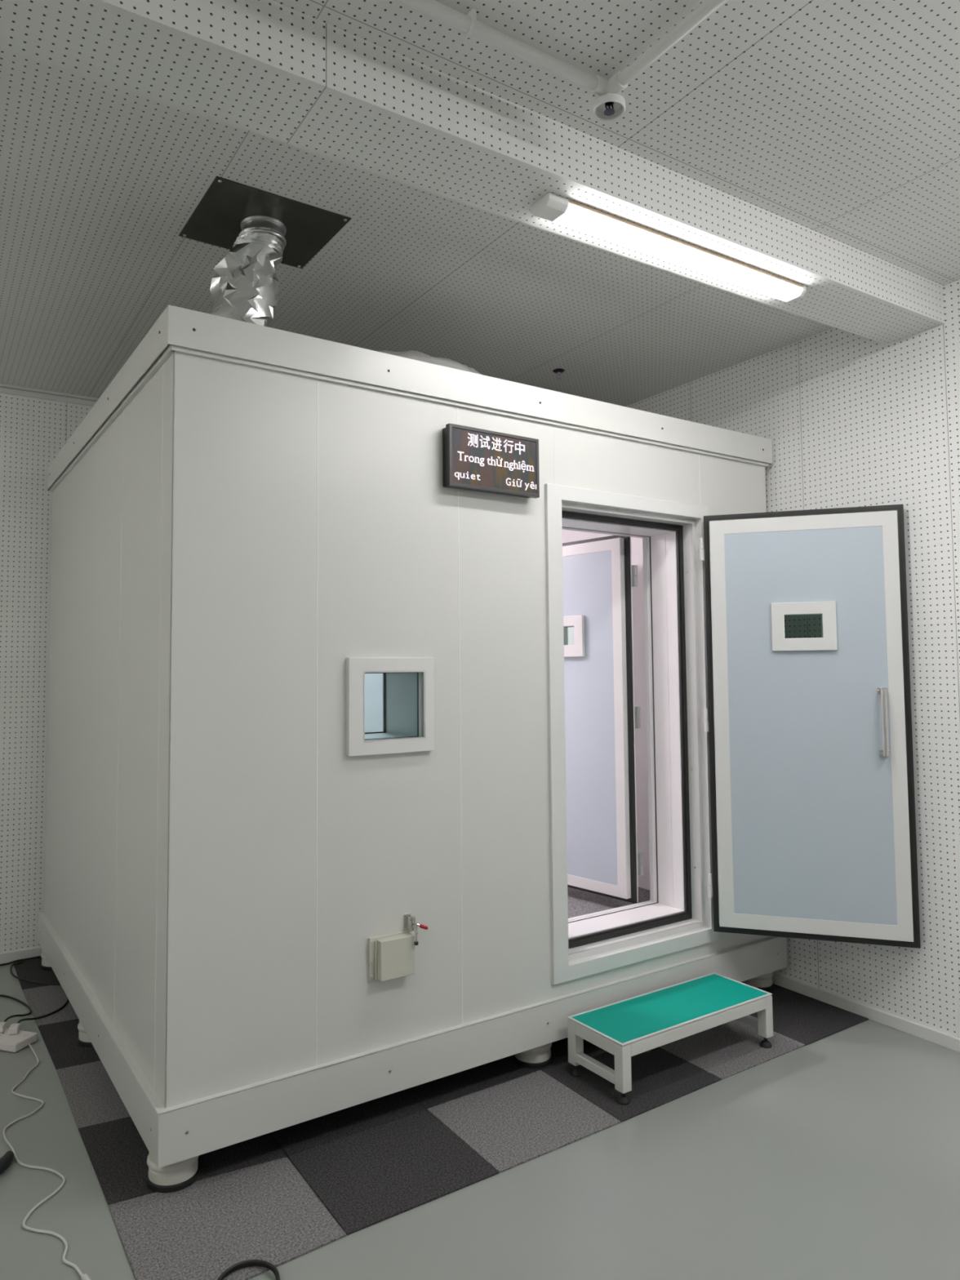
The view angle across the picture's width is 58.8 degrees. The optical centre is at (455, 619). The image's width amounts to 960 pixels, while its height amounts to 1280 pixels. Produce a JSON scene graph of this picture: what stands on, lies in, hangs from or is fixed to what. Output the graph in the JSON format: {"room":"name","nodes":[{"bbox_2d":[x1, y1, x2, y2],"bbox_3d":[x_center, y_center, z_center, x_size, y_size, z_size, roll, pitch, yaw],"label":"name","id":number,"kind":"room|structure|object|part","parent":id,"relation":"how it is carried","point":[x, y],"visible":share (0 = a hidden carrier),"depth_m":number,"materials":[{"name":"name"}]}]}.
{"room":"acoustic testing laboratory","nodes":[
{"label":"acoustic testing laboratory","id":0,"kind":"room"},
{"bbox_2d":[0,386,96,953],"bbox_3d":[-2.087,0.278,4.702,5.466,3.032,0.100,2,-4,-32],"label":"wall","id":1,"kind":"structure","parent":0,"point":[33,431],"depth_m":4.52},
{"bbox_2d":[0,946,42,964],"bbox_3d":[-2.046,1.760,4.568,5.466,0.056,0.012,2,-4,-32],"label":"baseboard","id":2,"kind":"structure","parent":1,"relation":"attached to","point":[8,957],"depth_m":4.42,"materials":[{"name":"white"}]},
{"bbox_2d":[0,383,98,406],"bbox_3d":[-2.068,-1.206,4.740,5.466,0.026,0.014,2,-4,-32],"label":"trim","id":3,"kind":"structure","parent":1,"relation":"attached to","point":[2,390],"depth_m":4.63,"materials":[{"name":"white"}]},
{"bbox_2d":[0,0,959,406],"bbox_3d":[-0.032,-1.494,1.491,5.466,0.100,7.703,2,-4,-32],"label":"ceiling","id":4,"kind":"structure","parent":0,"point":[838,120],"depth_m":2.73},
{"bbox_2d":[178,176,351,268],"bbox_3d":[-0.663,-1.351,2.937,0.462,0.008,0.426,2,-4,-33],"label":"ceiling plate","id":5,"kind":"object","parent":4,"relation":"attached to","point":[216,220],"visible":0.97,"depth_m":2.88,"materials":[{"name":"black metal"}]},
{"bbox_2d":[0,0,945,343],"bbox_3d":[-0.413,-1.328,2.093,5.466,0.156,0.253,2,-4,-32],"label":"ceiling beam","id":6,"kind":"structure","parent":4,"relation":"attached to","point":[271,68],"depth_m":2.22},
{"bbox_2d":[529,191,806,302],"bbox_3d":[0.745,-1.200,2.805,1.180,0.036,0.092,2,-4,-32],"label":"lamp","id":7,"kind":"object","parent":6,"relation":"attached to","point":[551,206],"visible":1,"depth_m":2.73,"materials":[{"name":"white plastic"}]},
{"bbox_2d":[552,368,564,379],"bbox_3d":[0.531,-1.258,4.378,0.062,0.045,0.062,2,-4,-32],"label":"sprinkler","id":8,"kind":"object","parent":4,"relation":"attached to","point":[558,371],"visible":1,"depth_m":4.37,"materials":[{"name":"brown metal"}]},
{"bbox_2d":[396,0,726,106],"bbox_3d":[0.049,-1.528,-0.488,3.506,0.064,4.264,2,-4,-32],"label":"pipe","id":9,"kind":"object","parent":4,"relation":"attached to","point":[598,86],"visible":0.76,"depth_m":2.04,"materials":[{"name":"white"}]},
{"bbox_2d":[592,93,625,121],"bbox_3d":[0.399,-1.337,2.213,0.084,0.041,0.084,2,-4,-32],"label":"sprinkler","id":10,"kind":"object","parent":9,"relation":"attached to","point":[602,112],"visible":1,"depth_m":2.21,"materials":[{"name":"white plastic"}]},
{"bbox_2d":[0,963,959,1279],"bbox_3d":[-0.007,1.632,1.308,5.466,0.100,7.703,2,-4,-32],"label":"floor","id":11,"kind":"structure","parent":0,"point":[836,1156],"depth_m":2.43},
{"bbox_2d":[0,1151,14,1174],"bbox_3d":[-1.577,1.640,2.462,0.532,0.044,0.129,1,-4,-27],"label":"plug","id":12,"kind":"object","parent":11,"relation":"on","point":[7,1158],"visible":1,"depth_m":2.57,"materials":[{"name":"black plastic"}]},
{"bbox_2d":[0,994,31,1032],"bbox_3d":[-2.067,1.708,3.759,0.688,0.063,0.307,-3,-4,32],"label":"power cable","id":13,"kind":"object","parent":11,"relation":"on","point":[2,1024],"visible":1,"depth_m":3.69,"materials":[{"name":"black plastic"}]},
{"bbox_2d":[0,955,40,965],"bbox_3d":[-2.664,1.761,4.156,1.180,0.015,0.016,2,-4,-32],"label":"power cable","id":14,"kind":"object","parent":11,"relation":"on","point":[37,957],"visible":0.91,"depth_m":4.41,"materials":[{"name":"black plastic"}]},
{"bbox_2d":[0,1027,91,1279],"bbox_3d":[-1.408,1.664,2.847,0.294,0.037,1.933,2,-4,-38],"label":"power strip","id":15,"kind":"object","parent":11,"relation":"on","point":[12,1042],"visible":1,"depth_m":2.95,"materials":[{"name":"white plastic"}]},
{"bbox_2d":[217,1259,279,1279],"bbox_3d":[-0.507,1.616,2.070,0.156,0.018,0.157,2,-4,-32],"label":"cable coil","id":16,"kind":"object","parent":11,"relation":"on","point":[247,1263],"visible":1,"depth_m":2.12,"materials":[{"name":"black rubber"}]},
{"bbox_2d":[13,958,868,1279],"bbox_3d":[-0.241,1.736,3.965,3.010,0.006,2.909,2,-4,-32],"label":"carpet","id":17,"kind":"structure","parent":11,"relation":"on","point":[267,1211],"depth_m":2.71,"materials":[{"name":"grey carpet"}]},
{"bbox_2d":[8,961,68,1035],"bbox_3d":[-1.935,1.719,3.955,0.249,0.062,1.045,1,-4,-27],"label":"power cable","id":18,"kind":"object","parent":17,"relation":"on","point":[14,1028],"visible":0.88,"depth_m":3.71,"materials":[{"name":"black plastic"}]},
{"bbox_2d":[567,972,773,1105],"bbox_3d":[0.834,1.580,3.255,0.817,0.204,0.289,2,-4,-33],"label":"step stool","id":19,"kind":"object","parent":17,"relation":"on","point":[625,1028],"visible":1,"depth_m":3.16,"materials":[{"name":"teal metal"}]},
{"bbox_3d":[0.444,1.561,3.146,0.042,0.156,0.042,2,-4,-33],"label":"leg","id":20,"kind":"part","parent":19,"relation":"part of","materials":[{"name":"white metal"}]},
{"bbox_3d":[0.578,1.548,2.942,0.042,0.156,0.042,2,-4,-33],"label":"leg","id":21,"kind":"part","parent":19,"relation":"part of","materials":[{"name":"white metal"}]},
{"bbox_3d":[0.833,1.481,3.261,0.815,0.004,0.287,2,-4,-33],"label":"edge trim","id":22,"kind":"part","parent":19,"relation":"part of","materials":[{"name":"silver metal"}]},
{"bbox_3d":[0.834,1.557,3.257,0.815,0.140,0.287,2,-4,-33],"label":"frame","id":23,"kind":"part","parent":19,"relation":"part of","materials":[{"name":"white metal"}]},
{"bbox_3d":[1.224,1.568,3.366,0.042,0.156,0.042,2,-4,-33],"label":"leg","id":24,"kind":"part","parent":19,"relation":"part of","materials":[{"name":"white metal"}]},
{"bbox_2d":[37,304,920,1192],"bbox_3d":[-0.146,0.437,3.979,2.845,2.586,3.061,2,-4,-33],"label":"booth","id":25,"kind":"object","parent":11,"relation":"on","point":[370,777],"visible":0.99,"depth_m":3.08,"materials":[{"name":"white metal"}]},
{"bbox_3d":[-1.976,0.386,4.227,0.004,2.288,0.596,2,-4,-33],"label":"wall panel","id":26,"kind":"part","parent":25,"relation":"part of","materials":[{"name":"metal"}]},
{"bbox_3d":[-1.665,0.356,3.755,0.004,2.288,0.535,2,-4,-33],"label":"wall panel","id":27,"kind":"part","parent":25,"relation":"part of","materials":[{"name":"metal"}]},
{"bbox_3d":[-1.365,0.327,3.298,0.004,2.288,0.560,2,-4,-33],"label":"wall panel","id":28,"kind":"part","parent":25,"relation":"part of","materials":[{"name":"metal"}]},
{"bbox_3d":[-1.057,0.297,2.831,0.004,2.288,0.560,2,-4,-33],"label":"wall panel","id":29,"kind":"part","parent":25,"relation":"part of","materials":[{"name":"metal"}]},
{"bbox_3d":[-0.870,0.279,2.547,0.004,2.288,0.121,2,-4,-33],"label":"wall panel","id":30,"kind":"part","parent":25,"relation":"part of","materials":[{"name":"metal"}]},
{"bbox_3d":[-0.645,0.282,2.626,0.468,2.288,0.004,2,-4,-33],"label":"wall panel","id":31,"kind":"part","parent":25,"relation":"part of","materials":[{"name":"metal"}]},
{"bbox_2d":[209,215,286,326],"bbox_3d":[-0.725,-1.116,2.911,0.278,0.472,0.215,2,-4,-32],"label":"duct","id":32,"kind":"object","parent":25,"relation":"on","point":[244,286],"visible":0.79,"depth_m":2.85,"materials":[{"name":"silver metal"}]},
{"bbox_3d":[-0.222,1.124,2.842,0.150,0.140,0.012,2,-4,-33],"label":"mounting plate","id":33,"kind":"part","parent":25,"relation":"part of","materials":[{"name":"beige plastic"}]},
{"bbox_3d":[-0.217,0.295,2.906,0.554,2.288,0.004,2,-4,-33],"label":"wall panel","id":34,"kind":"part","parent":25,"relation":"part of","materials":[{"name":"metal"}]},
{"bbox_2d":[377,350,481,374],"bbox_3d":[-0.147,-0.962,3.486,0.704,0.219,0.400,2,-4,-33],"label":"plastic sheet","id":35,"kind":"object","parent":25,"relation":"on","point":[412,354],"visible":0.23,"depth_m":3.34,"materials":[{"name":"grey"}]},
{"bbox_2d":[442,422,539,497],"bbox_3d":[0.133,-0.579,3.156,0.408,0.225,0.056,2,-4,-33],"label":"led sign","id":36,"kind":"object","parent":25,"relation":"attached to","point":[474,459],"visible":1,"depth_m":3.12,"materials":[{"name":"black plastic"}]},
{"bbox_3d":[0.204,0.308,3.182,0.454,2.288,0.004,2,-4,-33],"label":"wall panel","id":37,"kind":"part","parent":25,"relation":"part of","materials":[{"name":"metal"}]},
{"bbox_3d":[0.563,0.467,4.191,0.032,1.557,0.576,2,-4,-41],"label":"infill panel","id":38,"kind":"part","parent":25,"relation":"part of","materials":[{"name":"metal"}]},
{"bbox_3d":[0.585,0.466,4.211,0.022,1.700,0.720,2,-4,-41],"label":"door","id":39,"kind":"part","parent":25,"relation":"part of","materials":[{"name":"metal"}]},
{"bbox_3d":[0.607,0.447,3.764,0.700,1.686,0.025,2,-4,-33],"label":"frame","id":40,"kind":"part","parent":25,"relation":"part of","materials":[{"name":"white metal"}]},
{"bbox_3d":[0.741,-0.651,3.596,0.849,0.333,0.004,2,-4,-33],"label":"wall panel","id":41,"kind":"part","parent":25,"relation":"part of","materials":[{"name":"metal"}]},
{"bbox_3d":[0.749,0.437,3.523,0.933,1.912,0.019,2,-4,-33],"label":"door frame","id":42,"kind":"part","parent":25,"relation":"part of","materials":[{"name":"white metal"}]},
{"bbox_3d":[0.757,1.414,3.476,0.849,0.104,0.004,2,-4,-33],"label":"wall panel","id":43,"kind":"part","parent":25,"relation":"part of","materials":[{"name":"metal"}]},
{"bbox_3d":[1.485,0.434,3.603,0.791,1.796,0.022,-2,-3,18],"label":"door","id":44,"kind":"part","parent":25,"relation":"part of","materials":[{"name":"white metal"}]},
{"bbox_3d":[1.300,0.341,3.901,0.470,2.288,0.004,2,-4,-33],"label":"wall panel","id":45,"kind":"part","parent":25,"relation":"part of","materials":[{"name":"metal"}]},
{"bbox_3d":[1.475,0.432,3.574,0.622,1.617,0.038,-2,-3,18],"label":"infill panel","id":46,"kind":"part","parent":25,"relation":"part of","materials":[{"name":"blue metal"}]},
{"bbox_3d":[1.735,0.418,3.444,0.036,0.280,0.054,-2,-3,18],"label":"door handle","id":47,"kind":"part","parent":25,"relation":"part of","materials":[{"name":"silver metal"}]},
{"bbox_2d":[626,280,959,1038],"bbox_3d":[2.341,0.136,2.873,0.100,3.032,7.703,2,-4,-32],"label":"wall","id":48,"kind":"structure","parent":0,"point":[850,420],"depth_m":3.54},
{"bbox_2d":[772,973,959,1052],"bbox_3d":[2.308,1.623,2.752,0.012,0.050,7.691,2,-4,-32],"label":"baseboard","id":49,"kind":"structure","parent":48,"relation":"attached to","point":[943,1039],"depth_m":3.60,"materials":[{"name":"white"}]}
]}

